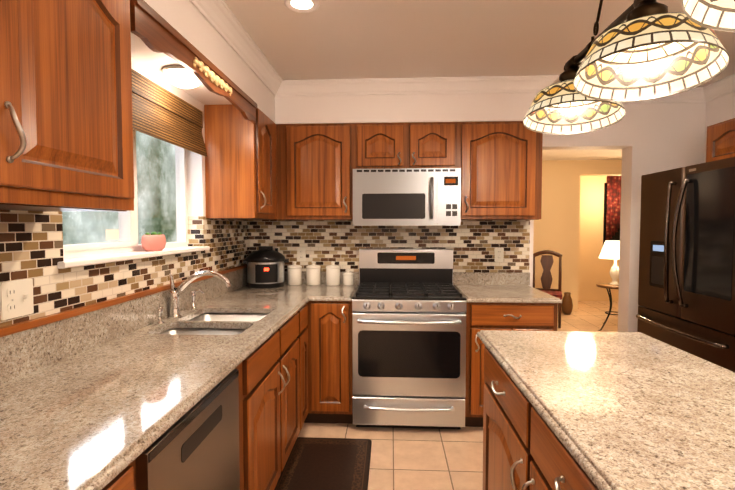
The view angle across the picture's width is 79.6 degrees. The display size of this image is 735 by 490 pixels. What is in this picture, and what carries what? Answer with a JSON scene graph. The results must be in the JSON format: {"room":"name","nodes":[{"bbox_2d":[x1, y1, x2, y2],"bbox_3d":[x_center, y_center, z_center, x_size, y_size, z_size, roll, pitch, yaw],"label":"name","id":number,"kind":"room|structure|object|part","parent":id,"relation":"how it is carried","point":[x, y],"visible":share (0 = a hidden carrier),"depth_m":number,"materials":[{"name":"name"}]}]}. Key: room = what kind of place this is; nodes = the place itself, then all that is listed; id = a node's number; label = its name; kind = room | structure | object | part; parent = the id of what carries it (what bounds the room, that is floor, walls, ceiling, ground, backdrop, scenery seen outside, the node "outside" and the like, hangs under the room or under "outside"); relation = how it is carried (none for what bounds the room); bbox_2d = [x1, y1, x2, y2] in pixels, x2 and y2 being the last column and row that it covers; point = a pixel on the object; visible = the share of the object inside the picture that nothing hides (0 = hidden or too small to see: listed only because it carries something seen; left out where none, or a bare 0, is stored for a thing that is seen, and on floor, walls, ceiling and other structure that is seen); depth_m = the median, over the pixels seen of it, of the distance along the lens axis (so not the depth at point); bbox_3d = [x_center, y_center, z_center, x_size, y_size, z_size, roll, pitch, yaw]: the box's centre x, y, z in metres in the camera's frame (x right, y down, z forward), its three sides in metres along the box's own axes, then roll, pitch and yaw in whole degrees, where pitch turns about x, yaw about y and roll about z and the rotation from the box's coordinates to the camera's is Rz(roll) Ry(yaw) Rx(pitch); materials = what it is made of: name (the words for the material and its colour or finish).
{"room":"kitchen","nodes":[
{"label":"kitchen","id":0,"kind":"room"},
{"bbox_2d":[0,57,249,327],"bbox_3d":[-1.249,0.142,0.466,0.160,2.470,6.540,0,2,3],"label":"wall","id":1,"kind":"structure","parent":0,"point":[31,244],"depth_m":1.86,"materials":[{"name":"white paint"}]},
{"bbox_2d":[0,279,33,319],"bbox_3d":[-1.110,0.171,1.404,0.017,0.116,0.118,0,2,3],"label":"electrical outlet plate","id":2,"kind":"object","parent":1,"relation":"attached to","point":[16,298],"depth_m":1.40,"materials":[{"name":"beige plastic"}]},
{"bbox_2d":[0,0,133,211],"bbox_3d":[-0.970,-0.453,0.940,0.340,0.720,1.102,0,2,3],"label":"upper cabinet","id":3,"kind":"object","parent":1,"relation":"attached to","point":[66,132],"visible":1,"depth_m":1.13,"materials":[{"name":"brown wood"}]},
{"bbox_2d":[57,130,209,268],"bbox_3d":[-1.140,-0.344,2.193,0.186,0.804,1.260,0,2,3],"label":"window","id":4,"kind":"structure","parent":1,"relation":"in","point":[127,246],"depth_m":2.19,"materials":[{"name":"white"}]},
{"bbox_2d":[141,232,165,250],"bbox_3d":[-1.102,-0.019,2.275,0.095,0.099,0.174,0,2,3],"label":"pot","id":5,"kind":"object","parent":4,"relation":"on","point":[154,241],"visible":1,"depth_m":2.22,"materials":[{"name":"pink ceramic"}]},
{"bbox_2d":[131,69,206,156],"bbox_3d":[-1.040,-0.656,2.115,0.039,0.275,1.200,0,2,3],"label":"blind","id":6,"kind":"object","parent":4,"relation":"attached to","point":[161,113],"visible":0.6,"depth_m":2.25,"materials":[{"name":"brown wood"}]},
{"bbox_2d":[204,104,276,219],"bbox_3d":[-0.837,-0.542,3.085,0.376,0.723,0.548,0,2,3],"label":"upper cabinet","id":7,"kind":"object","parent":1,"relation":"attached to","point":[240,172],"visible":1,"depth_m":2.82,"materials":[{"name":"brown wood"}]},
{"bbox_2d":[298,423,482,489],"bbox_3d":[0.664,1.409,0.446,3.990,0.060,6.600,0,2,3],"label":"floor","id":8,"kind":"structure","parent":0,"point":[422,459],"depth_m":2.70,"materials":[{"name":"beige tile"}]},
{"bbox_2d":[0,264,358,489],"bbox_3d":[-0.653,0.333,1.423,0.924,0.168,4.578,0,2,3],"label":"base cabinet","id":9,"kind":"object","parent":8,"relation":"on","point":[228,379],"depth_m":1.50,"materials":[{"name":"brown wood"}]},
{"bbox_2d":[243,246,288,287],"bbox_3d":[-0.810,0.169,3.515,0.359,0.318,0.306,0,2,3],"label":"pressure cooker","id":10,"kind":"object","parent":9,"relation":"on","point":[265,266],"visible":1,"depth_m":3.40,"materials":[{"name":"black plastic"}]},
{"bbox_2d":[287,261,301,285],"bbox_3d":[-0.595,0.228,3.603,0.121,0.193,0.121,0,2,3],"label":"ceramic canister","id":11,"kind":"object","parent":9,"relation":"on","point":[294,274],"visible":1,"depth_m":3.56,"materials":[{"name":"beige ceramic"}]},
{"bbox_2d":[306,261,320,285],"bbox_3d":[-0.440,0.228,3.599,0.121,0.193,0.121,0,2,3],"label":"ceramic canister","id":12,"kind":"object","parent":9,"relation":"on","point":[313,274],"visible":1,"depth_m":3.55,"materials":[{"name":"beige ceramic"}]},
{"bbox_2d":[326,261,339,285],"bbox_3d":[-0.280,0.228,3.594,0.121,0.193,0.121,0,2,3],"label":"ceramic canister","id":13,"kind":"object","parent":9,"relation":"on","point":[333,274],"visible":1,"depth_m":3.55,"materials":[{"name":"beige ceramic"}]},
{"bbox_2d":[343,269,353,284],"bbox_3d":[-0.157,0.258,3.599,0.087,0.133,0.087,0,2,3],"label":"ceramic canister","id":14,"kind":"object","parent":9,"relation":"on","point":[347,277],"visible":1,"depth_m":3.56,"materials":[{"name":"beige ceramic"}]},
{"bbox_2d":[256,308,352,489],"bbox_3d":[-0.653,0.891,1.456,0.924,0.890,4.558,0,2,3],"label":"base cabinet","id":15,"kind":"object","parent":8,"relation":"on","point":[329,397],"depth_m":3.02,"materials":[{"name":"brown wood"}]},
{"bbox_3d":[-0.519,0.892,1.325,0.070,0.858,0.600,0,2,3],"label":"dishwasher panel","id":16,"kind":"part","parent":15,"relation":"part of","materials":[{"name":"silver metal"}]},
{"bbox_2d":[274,437,371,489],"bbox_3d":[-0.263,1.299,2.145,0.505,0.016,1.480,0,2,3],"label":"rug","id":17,"kind":"object","parent":8,"relation":"on","point":[327,463],"visible":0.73,"depth_m":2.55,"materials":[{"name":"rubber"}]},
{"bbox_2d":[352,249,465,428],"bbox_3d":[0.293,0.652,3.261,0.761,1.215,0.769,0,2,3],"label":"gas range","id":18,"kind":"object","parent":8,"relation":"on","point":[409,334],"visible":0.98,"depth_m":2.96,"materials":[{"name":"silver metal"}]},
{"bbox_2d":[453,272,562,426],"bbox_3d":[0.991,0.749,3.277,0.624,1.020,0.736,0,2,3],"label":"base cabinet","id":19,"kind":"object","parent":8,"relation":"on","point":[510,301],"visible":0.56,"depth_m":2.96,"materials":[{"name":"brown wood"}]},
{"bbox_2d":[477,334,600,489],"bbox_3d":[0.827,0.896,1.332,0.702,0.890,1.370,0,2,3],"label":"base cabinet","id":20,"kind":"object","parent":8,"relation":"on","point":[521,451],"depth_m":1.39,"materials":[{"name":"brown wood"}]},
{"bbox_2d":[477,330,734,489],"bbox_3d":[0.800,0.467,0.594,0.740,0.030,2.870,0,2,3],"label":"countertop","id":21,"kind":"structure","parent":20,"relation":"on","point":[638,410],"depth_m":1.19,"materials":[{"name":"beige stone"}]},
{"bbox_2d":[636,157,734,371],"bbox_3d":[2.212,0.410,2.646,0.814,1.750,0.920,0,2,3],"label":"refrigerator","id":22,"kind":"object","parent":8,"relation":"on","point":[686,295],"visible":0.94,"depth_m":2.55,"materials":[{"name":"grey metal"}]},
{"bbox_2d":[250,102,705,331],"bbox_3d":[0.843,0.006,3.705,3.990,2.470,0.160,0,2,3],"label":"wall","id":23,"kind":"structure","parent":0,"point":[648,138],"depth_m":3.61,"materials":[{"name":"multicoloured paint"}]},
{"bbox_2d":[297,247,305,260],"bbox_3d":[-0.555,0.079,3.698,0.072,0.116,0.010,0,2,3],"label":"electrical outlet plate","id":24,"kind":"object","parent":23,"relation":"attached to","point":[301,251],"depth_m":3.70,"materials":[{"name":"beige plastic"}]},
{"bbox_2d":[276,121,542,219],"bbox_3d":[0.304,-0.557,3.434,1.980,0.723,0.386,0,2,3],"label":"upper cabinet","id":25,"kind":"object","parent":23,"relation":"attached to","point":[499,163],"visible":1,"depth_m":3.27,"materials":[{"name":"brown wood"}]},
{"bbox_2d":[353,168,460,225],"bbox_3d":[0.294,-0.357,3.404,0.788,0.416,0.466,0,2,3],"label":"over-the-range microwave","id":26,"kind":"object","parent":25,"relation":"attached to","point":[410,197],"visible":1,"depth_m":3.22,"materials":[{"name":"silver metal"}]},
{"bbox_2d":[495,248,503,261],"bbox_3d":[1.078,0.081,3.610,0.072,0.116,0.010,0,2,3],"label":"electrical outlet plate","id":27,"kind":"object","parent":23,"relation":"attached to","point":[499,252],"depth_m":3.61,"materials":[{"name":"beige plastic"}]},
{"bbox_2d":[621,87,704,103],"bbox_3d":[1.944,-1.171,3.465,1.285,0.095,0.098,0,2,3],"label":"crown molding","id":28,"kind":"structure","parent":23,"relation":"attached to","point":[696,94],"depth_m":3.46,"materials":[{"name":"white paint"}]},
{"bbox_2d":[224,0,734,160],"bbox_3d":[2.935,-1.264,3.549,8.400,0.080,13.260,0,2,3],"label":"ceiling","id":29,"kind":"structure","parent":0,"point":[345,39],"depth_m":2.50,"materials":[{"name":"beige paint"}]},
{"bbox_2d":[189,0,284,95],"bbox_3d":[-0.819,-1.038,0.306,0.078,0.095,6.026,0,2,3],"label":"crown molding","id":30,"kind":"structure","parent":29,"relation":"attached to","point":[222,19],"depth_m":2.42,"materials":[{"name":"white paint"}]},
{"bbox_2d":[284,0,319,12],"bbox_3d":[-0.316,-1.160,2.125,0.169,0.006,0.169,-2,3,-42],"label":"recessed light","id":31,"kind":"object","parent":29,"relation":"in","point":[304,6],"visible":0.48,"depth_m":2.11,"materials":[{"name":"white glass"}]},
{"bbox_2d":[131,0,537,123],"bbox_3d":[-0.016,-0.942,0.434,2.298,0.298,6.376,0,2,3],"label":"soffit bulkhead","id":32,"kind":"object","parent":29,"relation":"attached to","point":[189,22],"visible":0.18,"depth_m":3.23,"materials":[{"name":"white paint"}]},
{"bbox_2d":[162,65,200,88],"bbox_3d":[-0.918,-0.828,2.211,0.200,0.076,0.200,0,2,3],"label":"light","id":33,"kind":"object","parent":32,"relation":"attached to","point":[180,76],"visible":0.79,"depth_m":2.15,"materials":[{"name":"white glass"}]},
{"bbox_2d":[130,0,256,122],"bbox_3d":[-0.744,-0.798,2.130,0.039,0.127,1.319,0,2,3],"label":"wood valance","id":34,"kind":"object","parent":32,"relation":"attached to","point":[152,29],"visible":1,"depth_m":1.81,"materials":[{"name":"brown wood"}]},
{"bbox_2d":[285,75,559,95],"bbox_3d":[0.377,-1.160,3.217,1.973,0.095,0.078,0,2,3],"label":"crown molding","id":35,"kind":"structure","parent":29,"relation":"attached to","point":[533,83],"depth_m":3.21,"materials":[{"name":"white paint"}]},
{"bbox_2d":[523,0,734,134],"bbox_3d":[0.833,-0.805,1.312,0.395,0.645,1.466,0,2,3],"label":"pendant light","id":36,"kind":"object","parent":29,"relation":"hanging from","point":[637,50],"visible":1,"depth_m":1.43,"materials":[{"name":"multicoloured glass"}]},
{"bbox_3d":[0.870,-0.650,1.870,0.296,0.027,0.296,3,-4,-2],"label":"crown","id":37,"kind":"part","parent":36,"relation":"part of","materials":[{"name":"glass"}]},
{"bbox_3d":[0.841,-0.628,1.331,0.296,0.027,0.296,4,-4,-11],"label":"crown","id":38,"kind":"part","parent":36,"relation":"part of","materials":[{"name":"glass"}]},
{"bbox_2d":[533,160,621,310],"bbox_3d":[2.634,-0.146,7.311,7.400,2.470,0.120,0,2,3],"label":"wall","id":39,"kind":"structure","parent":0,"point":[556,227],"depth_m":7.21,"materials":[{"name":"beige paint"}]},
{"bbox_2d":[557,301,617,331],"bbox_3d":[3.113,1.136,6.948,8.400,0.060,6.660,0,2,3],"label":"floor","id":40,"kind":"structure","parent":0,"point":[589,316],"depth_m":6.70,"materials":[{"name":"tile"}]},
{"bbox_2d":[533,250,561,327],"bbox_3d":[2.558,0.608,6.309,0.420,1.049,0.468,1,3,23],"label":"dining chair","id":41,"kind":"object","parent":40,"relation":"on","point":[546,261],"visible":0.83,"depth_m":6.45,"materials":[{"name":"brown wood"}]},
{"bbox_2d":[561,292,572,314],"bbox_3d":[3.177,0.929,7.016,0.170,0.345,0.170,0,2,3],"label":"floor vase","id":42,"kind":"object","parent":40,"relation":"on","point":[567,305],"visible":0.98,"depth_m":6.96,"materials":[{"name":"brown ceramic"}]},
{"bbox_2d":[596,283,618,330],"bbox_3d":[3.388,0.846,6.096,0.562,0.609,0.545,0,2,3],"label":"side table","id":43,"kind":"object","parent":40,"relation":"on","point":[607,286],"visible":0.62,"depth_m":5.99,"materials":[{"name":"brown wood"}]},
{"bbox_2d":[599,241,619,284],"bbox_3d":[3.385,0.243,6.024,0.410,0.600,0.410,0,2,3],"label":"table lamp","id":44,"kind":"object","parent":43,"relation":"on","point":[610,249],"visible":0.75,"depth_m":5.96,"materials":[{"name":"beige fabric"}]},
{"bbox_2d":[578,175,620,300],"bbox_3d":[4.413,-0.186,8.266,2.150,2.470,0.120,0,2,3],"label":"wall","id":45,"kind":"structure","parent":0,"point":[594,269],"depth_m":8.21,"materials":[{"name":"beige paint"}]},
{"bbox_2d":[603,176,620,245],"bbox_3d":[4.807,-0.606,8.121,0.850,1.321,0.088,0,2,3],"label":"swag","id":46,"kind":"object","parent":45,"relation":"attached to","point":[612,207],"visible":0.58,"depth_m":8.11,"materials":[{"name":"fabric"}]},
{"bbox_2d":[704,91,734,162],"bbox_3d":[2.575,0.150,0.260,0.160,2.470,6.540,0,2,3],"label":"wall","id":47,"kind":"structure","parent":0,"point":[720,109],"depth_m":3.34,"materials":[{"name":"white paint"}]},
{"bbox_2d":[701,73,734,102],"bbox_3d":[2.459,-1.038,0.300,0.078,0.095,6.368,0,2,3],"label":"crown molding","id":48,"kind":"structure","parent":47,"relation":"attached to","point":[724,86],"depth_m":3.27,"materials":[{"name":"white paint"}]},
{"bbox_2d":[706,118,734,161],"bbox_3d":[2.460,-0.650,2.588,0.320,0.295,0.920,0,2,3],"label":"upper cabinet","id":49,"kind":"object","parent":47,"relation":"attached to","point":[720,143],"visible":0.92,"depth_m":2.89,"materials":[{"name":"brown wood"}]},
{"label":"outside","id":50,"kind":"structure","parent":0,"visible":0},
{"bbox_2d":[62,131,176,244],"bbox_3d":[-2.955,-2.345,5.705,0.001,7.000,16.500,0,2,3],"label":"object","id":51,"kind":"structure","parent":50,"point":[155,179],"depth_m":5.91,"materials":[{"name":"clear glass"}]}
]}

